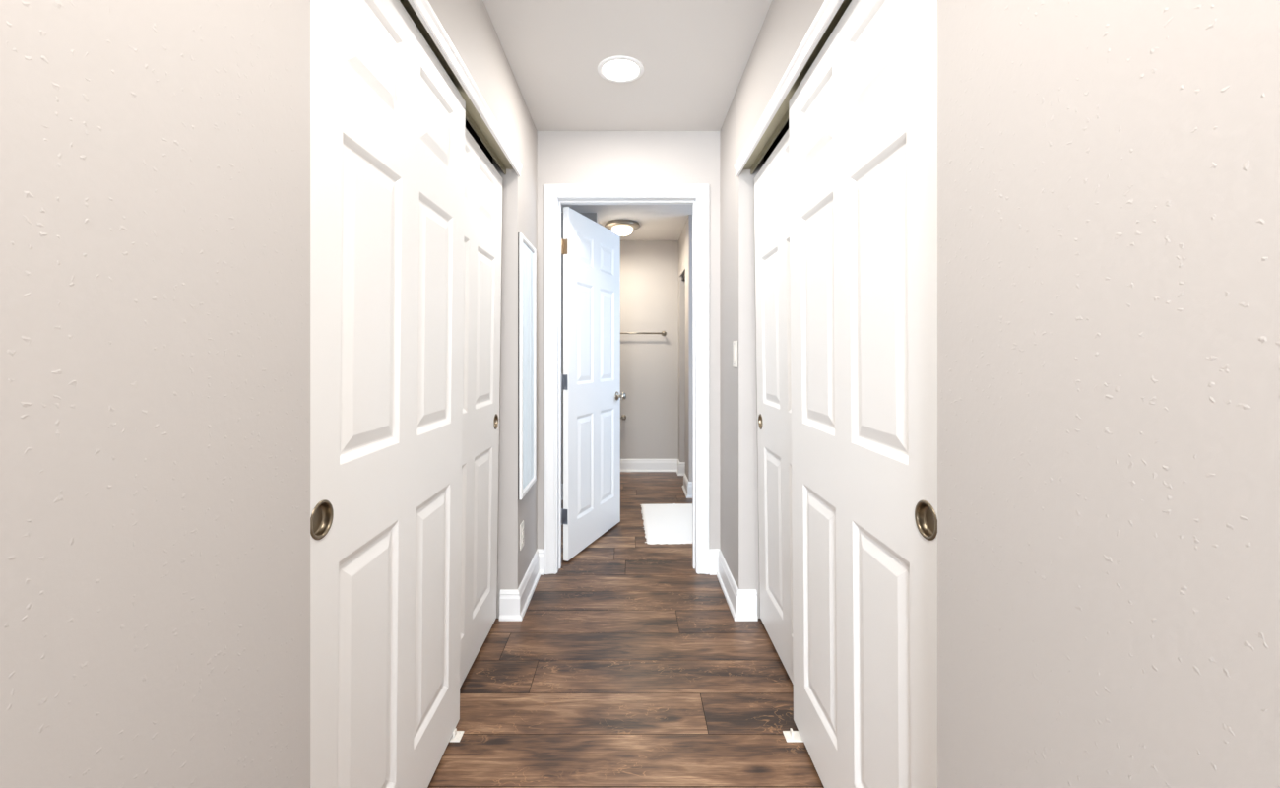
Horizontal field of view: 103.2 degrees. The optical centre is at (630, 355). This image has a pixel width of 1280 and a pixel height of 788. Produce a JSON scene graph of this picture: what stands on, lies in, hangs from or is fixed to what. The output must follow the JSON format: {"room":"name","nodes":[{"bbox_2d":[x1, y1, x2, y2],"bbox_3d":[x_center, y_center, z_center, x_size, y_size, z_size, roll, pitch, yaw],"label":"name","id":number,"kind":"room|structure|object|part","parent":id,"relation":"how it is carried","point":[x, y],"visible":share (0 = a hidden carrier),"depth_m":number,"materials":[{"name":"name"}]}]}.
{"room":"closet hallway","nodes":[
{"label":"closet hallway","id":0,"kind":"room"},
{"bbox_2d":[0,0,537,787],"bbox_3d":[-0.576,-0.020,0.730,0.115,2.448,4.160,0,0,0],"label":"wall","id":1,"kind":"structure","parent":0,"point":[155,155],"depth_m":0.56,"materials":[{"name":"beige paint"}]},
{"bbox_2d":[399,0,513,174],"bbox_3d":[-0.550,-0.844,1.573,0.056,0.028,1.505,0,0,0],"label":"door track","id":2,"kind":"object","parent":1,"relation":"attached to","point":[473,116],"visible":0.42,"depth_m":1.78,"materials":[{"name":"silver metal"}]},
{"bbox_2d":[310,0,465,787],"bbox_3d":[-0.565,0.176,1.255,0.035,2.028,0.810,1,0,0],"label":"sliding closet door","id":3,"kind":"structure","parent":2,"relation":"hanging from","point":[388,120],"depth_m":1.12,"materials":[{"name":"white paint"}]},
{"bbox_3d":[-0.555,0.292,0.903,0.015,0.069,0.069,1,0,0],"label":"flush pull","id":4,"kind":"part","parent":3,"relation":"part of","materials":[{"name":"silver metal"}]},
{"bbox_2d":[459,128,502,687],"bbox_3d":[-0.610,0.189,1.897,0.036,2.001,0.810,1,0,0],"label":"sliding closet door","id":5,"kind":"structure","parent":2,"relation":"hanging from","point":[482,235],"depth_m":2.01,"materials":[{"name":"white paint"}]},
{"bbox_3d":[-0.601,0.292,2.242,0.015,0.069,0.069,1,0,0],"label":"flush pull","id":6,"kind":"part","parent":5,"relation":"part of","materials":[{"name":"silver metal"}]},
{"bbox_2d":[407,0,521,176],"bbox_3d":[-0.509,-0.855,1.569,0.018,0.057,1.537,0,0,0],"label":"trim","id":7,"kind":"structure","parent":1,"relation":"attached to","point":[423,9],"depth_m":1.52,"materials":[{"name":"white paint"}]},
{"bbox_2d":[499,548,544,621],"bbox_3d":[-0.538,1.138,2.555,0.106,0.132,0.514,0,0,2],"label":"baseboard","id":8,"kind":"structure","parent":1,"relation":"attached to","point":[513,603],"depth_m":2.36,"materials":[{"name":"white paint"}]},
{"bbox_2d":[519,519,523,550],"bbox_3d":[-0.513,0.852,2.405,0.009,0.120,0.072,0,0,0],"label":"power outlet","id":9,"kind":"object","parent":1,"relation":"attached to","point":[522,523],"visible":1,"depth_m":2.39,"materials":[{"name":"white plastic"}]},
{"bbox_2d":[517,232,536,500],"bbox_3d":[-0.509,0.049,2.513,0.018,1.232,0.354,0,0,0],"label":"wall mirror","id":10,"kind":"object","parent":1,"relation":"attached to","point":[527,253],"visible":1,"depth_m":2.48,"materials":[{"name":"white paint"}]},
{"bbox_2d":[465,119,492,163],"bbox_3d":[-0.996,-0.020,1.573,0.725,2.448,1.825,0,0,0],"label":"wall","id":11,"kind":"structure","parent":0,"point":[470,129],"depth_m":2.42,"materials":[{"name":"paint"}]},
{"bbox_2d":[561,212,598,483],"bbox_3d":[-0.892,-0.020,4.760,1.215,2.448,1.020,0,0,0],"label":"wall","id":12,"kind":"structure","parent":0,"point":[592,216],"depth_m":4.25,"materials":[{"name":"beige paint"}]},
{"bbox_2d":[561,458,685,500],"bbox_3d":[-0.407,1.138,4.634,2.200,0.132,0.816,0,0,-40],"label":"baseboard","id":13,"kind":"structure","parent":12,"relation":"attached to","point":[626,465],"depth_m":5.26,"materials":[{"name":"white paint"}]},
{"bbox_2d":[427,471,824,787],"bbox_3d":[0.000,1.234,0.241,6.001,0.060,10.976,0,0,0],"label":"floor","id":14,"kind":"structure","parent":0,"point":[626,665],"depth_m":1.83,"materials":[{"name":"brown wood"}]},
{"bbox_2d":[448,727,463,742],"bbox_3d":[-0.581,1.193,1.600,0.097,0.022,0.044,0,0,0],"label":"floor guide","id":15,"kind":"object","parent":14,"relation":"on","point":[456,736],"visible":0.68,"depth_m":1.59,"materials":[{"name":"white plastic"}]},
{"bbox_2d":[640,503,692,544],"bbox_3d":[0.369,1.197,3.675,0.578,0.012,0.883,0,0,-2],"label":"bath mat","id":16,"kind":"object","parent":14,"relation":"on","point":[672,523],"visible":0.59,"depth_m":3.60,"materials":[{"name":"white fabric"}]},
{"bbox_2d":[782,727,803,742],"bbox_3d":[0.534,1.193,1.600,0.097,0.022,0.044,0,0,0],"label":"floor guide","id":17,"kind":"object","parent":14,"relation":"on","point":[791,736],"visible":0.66,"depth_m":1.59,"materials":[{"name":"white plastic"}]},
{"bbox_2d":[561,204,692,240],"bbox_3d":[0.135,-1.216,4.157,3.470,0.040,2.425,0,0,0],"label":"ceiling","id":18,"kind":"structure","parent":0,"point":[656,222],"depth_m":4.38,"materials":[{"name":"paint"}]},
{"bbox_2d":[604,219,639,236],"bbox_3d":[-0.076,-1.136,4.600,0.318,0.120,0.318,0,0,0],"label":"flush ceiling light","id":19,"kind":"object","parent":18,"relation":"attached to","point":[622,227],"visible":0.94,"depth_m":4.52,"materials":[{"name":"white glass"}]},
{"bbox_2d":[482,0,771,130],"bbox_3d":[0.000,-1.274,-1.028,5.200,0.060,7.945,0,0,0],"label":"ceiling","id":20,"kind":"structure","parent":0,"point":[694,55],"depth_m":2.11,"materials":[{"name":"paint"}]},
{"bbox_2d":[597,55,643,82],"bbox_3d":[-0.043,-1.240,2.205,0.204,0.007,0.204,0,0,0],"label":"recessed light","id":21,"kind":"object","parent":20,"relation":"in","point":[616,69],"visible":1,"depth_m":2.20,"materials":[{"name":"white paint"}]},
{"bbox_2d":[537,130,719,548],"bbox_3d":[0.100,-0.020,2.877,4.200,2.448,0.135,0,0,0],"label":"wall","id":22,"kind":"structure","parent":0,"point":[563,157],"depth_m":2.81,"materials":[{"name":"beige paint"}]},
{"bbox_2d":[561,206,626,561],"bbox_3d":[-0.242,0.165,3.283,0.171,2.055,0.813,0,0,22],"label":"door","id":23,"kind":"structure","parent":22,"relation":"in","point":[591,251],"depth_m":3.19,"materials":[{"name":"white paint"}]},
{"bbox_3d":[-0.068,0.285,3.574,0.069,0.064,0.064,0,0,22],"label":"knob","id":24,"kind":"part","parent":23,"relation":"part of","materials":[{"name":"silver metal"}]},
{"bbox_2d":[544,184,708,574],"bbox_3d":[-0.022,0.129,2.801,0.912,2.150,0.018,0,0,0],"label":"trim","id":25,"kind":"structure","parent":22,"relation":"attached to","point":[551,191],"depth_m":2.80,"materials":[{"name":"white paint"}]},
{"bbox_2d":[620,240,678,458],"bbox_3d":[0.150,-0.020,5.320,1.100,2.448,0.100,0,0,0],"label":"wall","id":26,"kind":"structure","parent":0,"point":[649,269],"depth_m":5.27,"materials":[{"name":"beige paint"}]},
{"bbox_2d":[620,330,666,335],"bbox_3d":[0.040,-0.230,5.231,0.664,0.054,0.079,0,0,0],"label":"towel bar","id":27,"kind":"object","parent":26,"relation":"attached to","point":[664,333],"visible":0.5,"depth_m":5.20,"materials":[{"name":"silver metal"}]},
{"bbox_2d":[678,214,692,481],"bbox_3d":[1.123,-0.020,4.790,1.255,2.448,0.960,0,0,0],"label":"wall","id":28,"kind":"structure","parent":0,"point":[685,238],"depth_m":4.55,"materials":[{"name":"beige paint"}]},
{"bbox_2d":[682,473,692,498],"bbox_3d":[1.110,1.138,4.465,1.280,0.132,0.360,0,0,0],"label":"baseboard","id":29,"kind":"structure","parent":28,"relation":"attached to","point":[687,485],"depth_m":4.31,"materials":[{"name":"white paint"}]},
{"bbox_2d":[764,120,788,163],"bbox_3d":[0.974,-0.020,1.573,0.725,2.448,1.825,0,0,0],"label":"wall","id":30,"kind":"structure","parent":0,"point":[784,130],"depth_m":2.42,"materials":[{"name":"paint"}]},
{"bbox_2d":[719,0,1279,787],"bbox_3d":[0.553,-0.020,0.730,0.115,2.448,4.160,0,0,0],"label":"wall","id":31,"kind":"structure","parent":0,"point":[1109,170],"depth_m":0.55,"materials":[{"name":"beige paint"}]},
{"bbox_2d":[708,548,757,621],"bbox_3d":[0.505,1.138,2.555,0.107,0.132,0.519,0,0,-4],"label":"baseboard","id":32,"kind":"structure","parent":31,"relation":"attached to","point":[742,603],"depth_m":2.39,"materials":[{"name":"white paint"}]},
{"bbox_2d":[732,340,737,367],"bbox_3d":[0.492,-0.008,2.395,0.008,0.124,0.072,0,0,0],"label":"light switch","id":33,"kind":"object","parent":31,"relation":"attached to","point":[735,343],"visible":1,"depth_m":2.38,"materials":[{"name":"white plastic"}]},
{"bbox_2d":[734,0,843,176],"bbox_3d":[0.487,-0.855,1.569,0.018,0.057,1.537,0,0,0],"label":"trim","id":34,"kind":"structure","parent":31,"relation":"attached to","point":[828,9],"depth_m":1.52,"materials":[{"name":"white paint"}]},
{"bbox_2d":[742,0,851,174],"bbox_3d":[0.528,-0.844,1.573,0.056,0.028,1.505,0,0,0],"label":"door track","id":35,"kind":"object","parent":31,"relation":"attached to","point":[781,117],"visible":0.42,"depth_m":1.79,"materials":[{"name":"silver metal"}]},
{"bbox_2d":[754,128,793,684],"bbox_3d":[0.588,0.189,1.897,0.036,2.001,0.810,-1,0,0],"label":"sliding closet door","id":36,"kind":"structure","parent":35,"relation":"hanging from","point":[772,181],"depth_m":2.01,"materials":[{"name":"white paint"}]},
{"bbox_3d":[0.579,0.292,2.242,0.015,0.069,0.069,-1,0,0],"label":"flush pull","id":37,"kind":"part","parent":36,"relation":"part of","materials":[{"name":"silver metal"}]},
{"bbox_2d":[788,0,937,787],"bbox_3d":[0.539,0.176,1.253,0.035,2.028,0.810,0,0,0],"label":"sliding closet door","id":38,"kind":"structure","parent":35,"relation":"hanging from","point":[863,117],"depth_m":1.12,"materials":[{"name":"white paint"}]},
{"bbox_3d":[0.530,0.292,0.901,0.015,0.069,0.069,0,0,0],"label":"flush pull","id":39,"kind":"part","parent":38,"relation":"part of","materials":[{"name":"silver metal"}]}
]}

